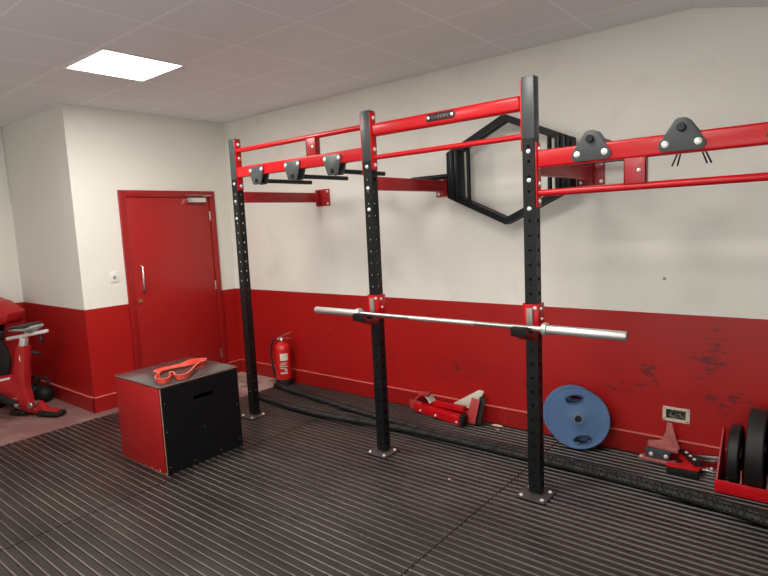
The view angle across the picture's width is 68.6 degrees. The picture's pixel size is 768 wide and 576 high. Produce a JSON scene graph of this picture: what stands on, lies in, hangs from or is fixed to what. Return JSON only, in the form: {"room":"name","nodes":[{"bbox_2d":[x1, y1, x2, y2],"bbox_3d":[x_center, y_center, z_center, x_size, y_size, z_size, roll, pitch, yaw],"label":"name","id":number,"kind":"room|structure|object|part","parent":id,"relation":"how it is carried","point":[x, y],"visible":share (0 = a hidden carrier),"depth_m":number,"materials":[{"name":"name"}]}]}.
{"room":"gym","nodes":[
{"label":"gym","id":0,"kind":"room"},
{"bbox_2d":[0,127,31,374],"bbox_3d":[-5.489,0.009,4.224,0.001,2.849,4.879,3,9,39],"label":"wall","id":1,"kind":"structure","parent":0,"point":[10,279],"depth_m":6.03,"materials":[{"name":"white paint"}]},
{"bbox_2d":[0,127,9,204],"bbox_3d":[-4.024,-1.289,5.965,0.012,0.815,0.020,3,9,39],"label":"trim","id":2,"kind":"structure","parent":1,"relation":"attached to","point":[1,141],"depth_m":5.96,"materials":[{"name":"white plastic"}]},
{"bbox_2d":[2,103,93,396],"bbox_3d":[-3.382,-0.256,5.638,1.496,2.849,0.001,3,9,39],"label":"wall","id":3,"kind":"structure","parent":0,"point":[35,146],"depth_m":5.56,"materials":[{"name":"white paint"}]},
{"bbox_2d":[32,378,96,412],"bbox_3d":[-3.317,1.085,5.783,1.512,0.148,0.016,3,9,39],"label":"baseboard","id":4,"kind":"structure","parent":3,"relation":"attached to","point":[80,400],"depth_m":5.60,"materials":[{"name":"red wood"}]},
{"bbox_2d":[62,103,240,397],"bbox_3d":[-2.269,-0.331,5.823,0.001,2.849,1.694,3,9,39],"label":"wall","id":5,"kind":"structure","parent":0,"point":[109,151],"depth_m":5.45,"materials":[{"name":"white paint"}]},
{"bbox_2d":[93,392,117,412],"bbox_3d":[-2.605,1.087,5.474,0.016,0.148,0.428,3,9,39],"label":"baseboard","id":6,"kind":"structure","parent":5,"relation":"attached to","point":[108,401],"depth_m":5.39,"materials":[{"name":"red"}]},
{"bbox_2d":[110,271,118,282],"bbox_3d":[-2.596,-0.105,5.418,0.014,0.106,0.080,3,9,39],"label":"light switch","id":7,"kind":"object","parent":5,"relation":"attached to","point":[114,278],"visible":1,"depth_m":5.41,"materials":[{"name":"white plastic"}]},
{"bbox_2d":[117,190,227,369],"bbox_3d":[-2.158,0.034,5.923,0.074,2.092,1.070,3,9,39],"label":"door","id":8,"kind":"structure","parent":5,"relation":"attached to","point":[170,238],"depth_m":5.88,"materials":[{"name":"red"}]},
{"bbox_3d":[-2.400,-0.097,5.599,0.056,0.261,0.021,3,9,39],"label":"handle","id":9,"kind":"part","parent":8,"relation":"part of","materials":[{"name":"silver metal"}]},
{"bbox_2d":[0,372,548,552],"bbox_3d":[-1.423,1.480,2.256,8.905,0.001,6.573,3,9,39],"label":"floor","id":10,"kind":"structure","parent":0,"point":[13,428],"depth_m":5.23,"materials":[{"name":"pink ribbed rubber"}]},
{"bbox_2d":[0,297,24,407],"bbox_3d":[-3.905,0.633,5.734,0.517,1.111,0.320,-1,7,14],"label":"bench","id":11,"kind":"object","parent":10,"relation":"on","point":[10,312],"visible":0.57,"depth_m":5.63,"materials":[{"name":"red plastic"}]},
{"bbox_3d":[-3.918,0.755,5.753,0.220,0.865,0.320,-1,7,14],"label":"support frame","id":12,"kind":"part","parent":11,"relation":"part of","materials":[{"name":"red metal"}]},
{"bbox_2d":[0,322,66,416],"bbox_3d":[-3.662,0.766,5.346,1.272,0.882,0.260,-1,7,14],"label":"exercise bike","id":13,"kind":"object","parent":10,"relation":"on","point":[16,392],"visible":1,"depth_m":5.29,"materials":[{"name":"red plastic"}]},
{"bbox_3d":[-3.768,0.866,5.419,1.026,0.638,0.085,-1,7,14],"label":"frame","id":14,"kind":"part","parent":13,"relation":"part of","materials":[{"name":"red metal"}]},
{"bbox_3d":[-3.380,0.514,5.278,0.086,0.110,0.050,-1,7,14],"label":"seat post","id":15,"kind":"part","parent":13,"relation":"part of","materials":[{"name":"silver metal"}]},
{"bbox_2d":[31,375,40,398],"bbox_3d":[-3.676,1.037,5.917,0.158,0.245,0.158,2,8,33],"label":"kettlebell","id":16,"kind":"object","parent":10,"relation":"on","point":[34,388],"visible":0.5,"depth_m":5.87,"materials":[{"name":"black metal"}]},
{"bbox_3d":[-3.679,0.976,5.910,0.142,0.122,0.027,2,8,33],"label":"handle","id":17,"kind":"part","parent":16,"relation":"part of","materials":[{"name":"black metal"}]},
{"bbox_2d":[35,377,53,401],"bbox_3d":[-3.491,1.037,5.773,0.168,0.260,0.168,-2,7,5],"label":"kettlebell","id":18,"kind":"object","parent":10,"relation":"on","point":[44,393],"visible":0.94,"depth_m":5.74,"materials":[{"name":"black metal"}]},
{"bbox_3d":[-3.494,0.972,5.765,0.151,0.129,0.029,-2,7,5],"label":"handle","id":19,"kind":"part","parent":18,"relation":"part of","materials":[{"name":"black rubber"}]},
{"bbox_2d":[0,406,304,551],"bbox_3d":[-2.414,1.316,4.008,1.786,0.014,3.375,3,9,39],"label":"rubber mat","id":20,"kind":"object","parent":10,"relation":"on","point":[49,480],"visible":0.68,"depth_m":3.96,"materials":[{"name":"black rubber"}]},
{"bbox_2d":[114,357,242,475],"bbox_3d":[-1.539,0.926,4.248,0.628,0.622,0.633,3,9,39],"label":"box","id":21,"kind":"object","parent":20,"relation":"on","point":[171,427],"visible":1,"depth_m":4.03,"materials":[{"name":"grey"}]},
{"bbox_3d":[-1.737,0.971,4.019,0.607,0.604,0.018,3,9,39],"label":"panel","id":22,"kind":"part","parent":21,"relation":"part of","materials":[{"name":"red wood"}]},
{"bbox_3d":[-1.554,0.626,4.214,0.627,0.018,0.632,3,9,39],"label":"panel","id":23,"kind":"part","parent":21,"relation":"part of","materials":[{"name":"black wood"}]},
{"bbox_2d":[153,358,205,383],"bbox_3d":[-1.530,0.600,4.119,0.308,0.043,0.582,-3,7,2],"label":"band","id":24,"kind":"object","parent":21,"relation":"on","point":[200,361],"visible":1,"depth_m":4.12,"materials":[{"name":"red rubber"}]},
{"bbox_3d":[-1.302,0.945,4.060,0.018,0.604,0.628,3,9,39],"label":"slotted panel","id":25,"kind":"part","parent":21,"relation":"part of","materials":[{"name":"black wood"}]},
{"bbox_3d":[-1.355,0.898,4.492,0.607,0.604,0.018,3,9,39],"label":"panel","id":26,"kind":"part","parent":21,"relation":"part of","materials":[{"name":"black wood"}]},
{"bbox_2d":[228,75,767,504],"bbox_3d":[0.991,-0.022,3.645,5.150,2.401,1.052,3,9,39],"label":"rack","id":27,"kind":"object","parent":20,"relation":"on","point":[683,136],"visible":0.96,"depth_m":3.34,"materials":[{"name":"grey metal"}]},
{"bbox_3d":[-1.163,1.129,5.000,0.182,0.007,0.175,3,9,39],"label":"plate","id":28,"kind":"part","parent":27,"relation":"part of","materials":[{"name":"black metal"}]},
{"bbox_3d":[-0.927,-0.829,5.159,0.060,0.091,0.898,3,9,39],"label":"wall arm","id":29,"kind":"part","parent":27,"relation":"part of"},
{"bbox_3d":[-0.616,-0.873,5.448,0.190,0.163,0.074,3,9,39],"label":"wall plate","id":30,"kind":"part","parent":27,"relation":"part of","materials":[{"name":"red metal"}]},
{"bbox_2d":[352,294,385,324],"bbox_3d":[-0.100,0.153,3.906,0.106,0.202,0.255,3,9,39],"label":"holder","id":31,"kind":"object","parent":27,"relation":"attached to","point":[376,304],"visible":0.92,"depth_m":3.92,"materials":[{"name":"red paint"}]},
{"bbox_2d":[314,306,627,340],"bbox_3d":[0.354,0.201,3.491,2.203,0.074,0.074,3,9,39],"label":"barbell","id":32,"kind":"object","parent":31,"relation":"on","point":[545,329],"visible":0.81,"depth_m":3.19,"materials":[{"name":"metal"}]},
{"bbox_3d":[-0.012,1.182,4.076,0.182,0.007,0.175,3,9,39],"label":"plate","id":33,"kind":"part","parent":27,"relation":"part of","materials":[{"name":"black metal"}]},
{"bbox_3d":[0.212,-0.776,4.244,0.060,0.091,0.898,3,9,39],"label":"wall arm","id":34,"kind":"part","parent":27,"relation":"part of"},
{"bbox_3d":[0.342,-1.050,3.435,0.216,0.046,0.005,3,9,39],"label":"name plate","id":35,"kind":"part","parent":27,"relation":"part of","materials":[{"name":"grey metal"}]},
{"bbox_3d":[0.485,-0.823,4.565,0.190,0.163,0.074,3,9,39],"label":"wall plate","id":36,"kind":"part","parent":27,"relation":"part of","materials":[{"name":"red metal"}]},
{"bbox_2d":[412,114,623,224],"bbox_3d":[0.894,-0.860,4.101,1.720,0.790,0.106,3,9,39],"label":"bar","id":37,"kind":"object","parent":27,"relation":"hanging from","point":[455,176],"visible":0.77,"depth_m":4.19,"materials":[{"name":"black metal"}]},
{"bbox_3d":[0.648,-0.873,4.308,0.031,0.470,0.031,3,9,39],"label":"handle","id":38,"kind":"part","parent":37,"relation":"part of","materials":[{"name":"black metal"}]},
{"bbox_3d":[0.899,-0.861,4.107,0.980,0.790,0.091,3,9,39],"label":"hex frame","id":39,"kind":"part","parent":37,"relation":"part of","materials":[{"name":"black metal"}]},
{"bbox_3d":[1.150,-0.850,3.905,0.031,0.470,0.031,3,9,39],"label":"handle","id":40,"kind":"part","parent":37,"relation":"part of","materials":[{"name":"black"}]},
{"bbox_3d":[1.278,-0.844,3.803,0.008,0.330,0.090,3,9,39],"label":"plate","id":41,"kind":"part","parent":37,"relation":"part of","materials":[{"name":"black"}]},
{"bbox_2d":[510,302,543,340],"bbox_3d":[0.812,0.195,3.174,0.106,0.202,0.255,3,9,39],"label":"holder","id":42,"kind":"object","parent":27,"relation":"attached to","point":[533,315],"visible":0.88,"depth_m":3.19,"materials":[{"name":"red paint"}]},
{"bbox_3d":[0.901,1.224,3.343,0.182,0.007,0.175,3,9,39],"label":"plate","id":43,"kind":"part","parent":27,"relation":"part of","materials":[{"name":"black metal"}]},
{"bbox_3d":[1.125,-0.735,3.511,0.060,0.091,0.898,3,9,39],"label":"wall arm","id":44,"kind":"part","parent":27,"relation":"part of"},
{"bbox_3d":[1.397,-0.781,3.832,0.190,0.163,0.074,3,9,39],"label":"wall plate","id":45,"kind":"part","parent":27,"relation":"part of","materials":[{"name":"red metal"}]},
{"bbox_2d":[0,424,511,575],"bbox_3d":[-0.975,1.382,2.852,1.892,0.014,3.375,3,9,39],"label":"rubber mat","id":46,"kind":"object","parent":10,"relation":"on","point":[306,499],"visible":0.98,"depth_m":3.23,"materials":[{"name":"black rubber"}]},
{"bbox_2d":[239,382,368,423],"bbox_3d":[-0.835,1.077,5.418,1.106,0.014,0.824,3,9,39],"label":"rubber mat","id":47,"kind":"object","parent":10,"relation":"on","point":[343,397],"visible":0.7,"depth_m":5.36,"materials":[{"name":"black rubber"}]},
{"bbox_2d":[270,332,292,385],"bbox_3d":[-1.078,0.737,5.939,0.200,0.561,0.193,-6,7,-26],"label":"fire extinguisher","id":48,"kind":"object","parent":47,"relation":"on","point":[283,375],"visible":0.98,"depth_m":5.88,"materials":[{"name":"red metal"}]},
{"bbox_2d":[307,397,557,479],"bbox_3d":[0.340,1.130,4.475,1.892,0.014,0.824,3,9,39],"label":"rubber mat","id":49,"kind":"object","parent":10,"relation":"on","point":[485,461],"visible":0.64,"depth_m":4.28,"materials":[{"name":"black rubber"}]},
{"bbox_2d":[409,391,467,426],"bbox_3d":[0.440,1.002,4.743,0.146,0.162,0.665,-7,8,-33],"label":"spotter arm","id":50,"kind":"object","parent":49,"relation":"on","point":[418,406],"visible":1,"depth_m":4.72},
{"bbox_3d":[0.395,0.947,4.877,0.058,0.079,0.122,-6,7,-27],"label":"bare plate","id":51,"kind":"part","parent":50,"relation":"part of","materials":[{"name":"grey"}]},
{"bbox_2d":[427,390,485,424],"bbox_3d":[0.571,0.958,4.685,0.606,0.253,0.148,3,9,39],"label":"spotter arm","id":52,"kind":"object","parent":49,"relation":"on","point":[475,402],"visible":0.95,"depth_m":4.58},
{"bbox_3d":[0.699,0.913,4.660,0.292,0.170,0.008,3,9,39],"label":"triangle plate","id":53,"kind":"part","parent":52,"relation":"part of","materials":[{"name":"beige paint"}]},
{"bbox_2d":[402,480,767,575],"bbox_3d":[0.597,1.454,1.590,2.126,0.014,3.375,3,9,39],"label":"rubber mat","id":54,"kind":"object","parent":10,"relation":"on","point":[510,535],"visible":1,"depth_m":2.81,"materials":[{"name":"grey rubber"}]},
{"bbox_2d":[515,441,767,547],"bbox_3d":[1.911,1.155,3.210,2.126,0.109,0.831,3,9,39],"label":"rubber mat","id":55,"kind":"object","parent":10,"relation":"on","point":[628,498],"depth_m":3.39,"materials":[{"name":"black rubber"}]},
{"bbox_2d":[259,382,767,527],"bbox_3d":[0.823,1.147,3.825,5.589,0.057,0.405,3,9,42],"label":"rope","id":56,"kind":"object","parent":55,"relation":"on","point":[759,517],"visible":0.94,"depth_m":3.71,"materials":[{"name":"black fabric"}]},
{"bbox_2d":[543,385,589,441],"bbox_3d":[1.360,0.909,4.056,0.418,0.419,0.119,1,7,27],"label":"weight plate","id":57,"kind":"object","parent":55,"relation":"on","point":[554,393],"visible":0.16,"depth_m":4.08,"materials":[{"name":"blue rubber"}]},
{"bbox_2d":[547,388,609,448],"bbox_3d":[1.368,0.919,3.960,0.418,0.419,0.115,0,7,21],"label":"weight plate","id":58,"kind":"object","parent":55,"relation":"on","point":[594,413],"visible":1,"depth_m":3.94,"materials":[{"name":"blue rubber"}]},
{"bbox_2d":[639,422,679,463],"bbox_3d":[1.804,1.009,3.693,0.237,0.255,0.085,3,9,39],"label":"bracket","id":59,"kind":"object","parent":55,"relation":"on","point":[668,444],"visible":1,"depth_m":3.69,"materials":[{"name":"red metal"}]},
{"bbox_3d":[1.917,1.105,3.561,0.190,0.091,0.270,3,9,39],"label":"rack bracket","id":60,"kind":"part","parent":55,"relation":"part of","materials":[{"name":"red metal"}]},
{"bbox_3d":[1.916,1.094,3.560,0.190,0.010,0.270,3,9,39],"label":"plate","id":61,"kind":"part","parent":55,"relation":"part of","materials":[{"name":"red metal"}]},
{"bbox_3d":[2.041,1.104,3.551,0.168,0.089,0.069,3,9,39],"label":"rack bracket","id":62,"kind":"part","parent":55,"relation":"part of","materials":[{"name":"red metal"}]},
{"bbox_2d":[714,427,767,503],"bbox_3d":[2.334,1.033,3.129,0.816,0.298,0.338,3,9,39],"label":"plate rack","id":63,"kind":"object","parent":55,"relation":"on","point":[741,490],"visible":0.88,"depth_m":3.22,"materials":[{"name":"red metal"}]},
{"bbox_3d":[2.020,1.018,3.382,0.009,0.298,0.338,3,9,39],"label":"plate","id":64,"kind":"part","parent":63,"relation":"part of","materials":[{"name":"red paint"}]},
{"bbox_2d":[726,424,744,483],"bbox_3d":[2.071,0.973,3.309,0.055,0.336,0.336,3,9,39],"label":"weight plate","id":65,"kind":"object","parent":63,"relation":"in","point":[734,463],"visible":0.96,"depth_m":3.21,"materials":[{"name":"black rubber"}]},
{"bbox_3d":[2.339,1.141,3.142,0.814,0.080,0.338,3,9,39],"label":"rail","id":66,"kind":"part","parent":63,"relation":"part of","materials":[{"name":"red metal"}]},
{"bbox_2d":[744,408,767,488],"bbox_3d":[2.151,0.920,3.235,0.085,0.450,0.450,3,9,39],"label":"weight plate","id":67,"kind":"object","parent":63,"relation":"in","point":[756,444],"visible":0.98,"depth_m":3.09,"materials":[{"name":"black rubber"}]},
{"bbox_2d":[0,0,767,126],"bbox_3d":[-1.542,-1.024,1.964,8.905,0.651,6.573,3,9,39],"label":"ceiling","id":68,"kind":"structure","parent":0,"point":[242,59],"depth_m":3.63,"materials":[{"name":"tile"}]},
{"bbox_2d":[62,48,185,81],"bbox_3d":[-1.839,-1.570,3.991,0.596,0.006,0.596,3,9,39],"label":"ceiling light panel","id":69,"kind":"object","parent":68,"relation":"attached to","point":[107,62],"visible":1,"depth_m":3.97,"materials":[{"name":"white plastic"}]},
{"bbox_2d":[223,7,767,447],"bbox_3d":[1.160,-0.303,4.175,7.409,2.849,0.057,3,9,39],"label":"wall","id":70,"kind":"structure","parent":0,"point":[683,271],"depth_m":4.04,"materials":[{"name":"paint"}]},
{"bbox_2d":[228,359,241,372],"bbox_3d":[-1.740,0.921,6.542,0.016,0.148,0.191,3,9,39],"label":"baseboard","id":71,"kind":"structure","parent":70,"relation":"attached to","point":[237,363],"depth_m":6.57,"materials":[{"name":"red"}]},
{"bbox_2d":[241,359,744,468],"bbox_3d":[1.206,1.041,4.309,7.409,0.148,0.016,3,9,39],"label":"baseboard","id":72,"kind":"structure","parent":70,"relation":"attached to","point":[623,439],"depth_m":4.55,"materials":[{"name":"red"}]}
]}

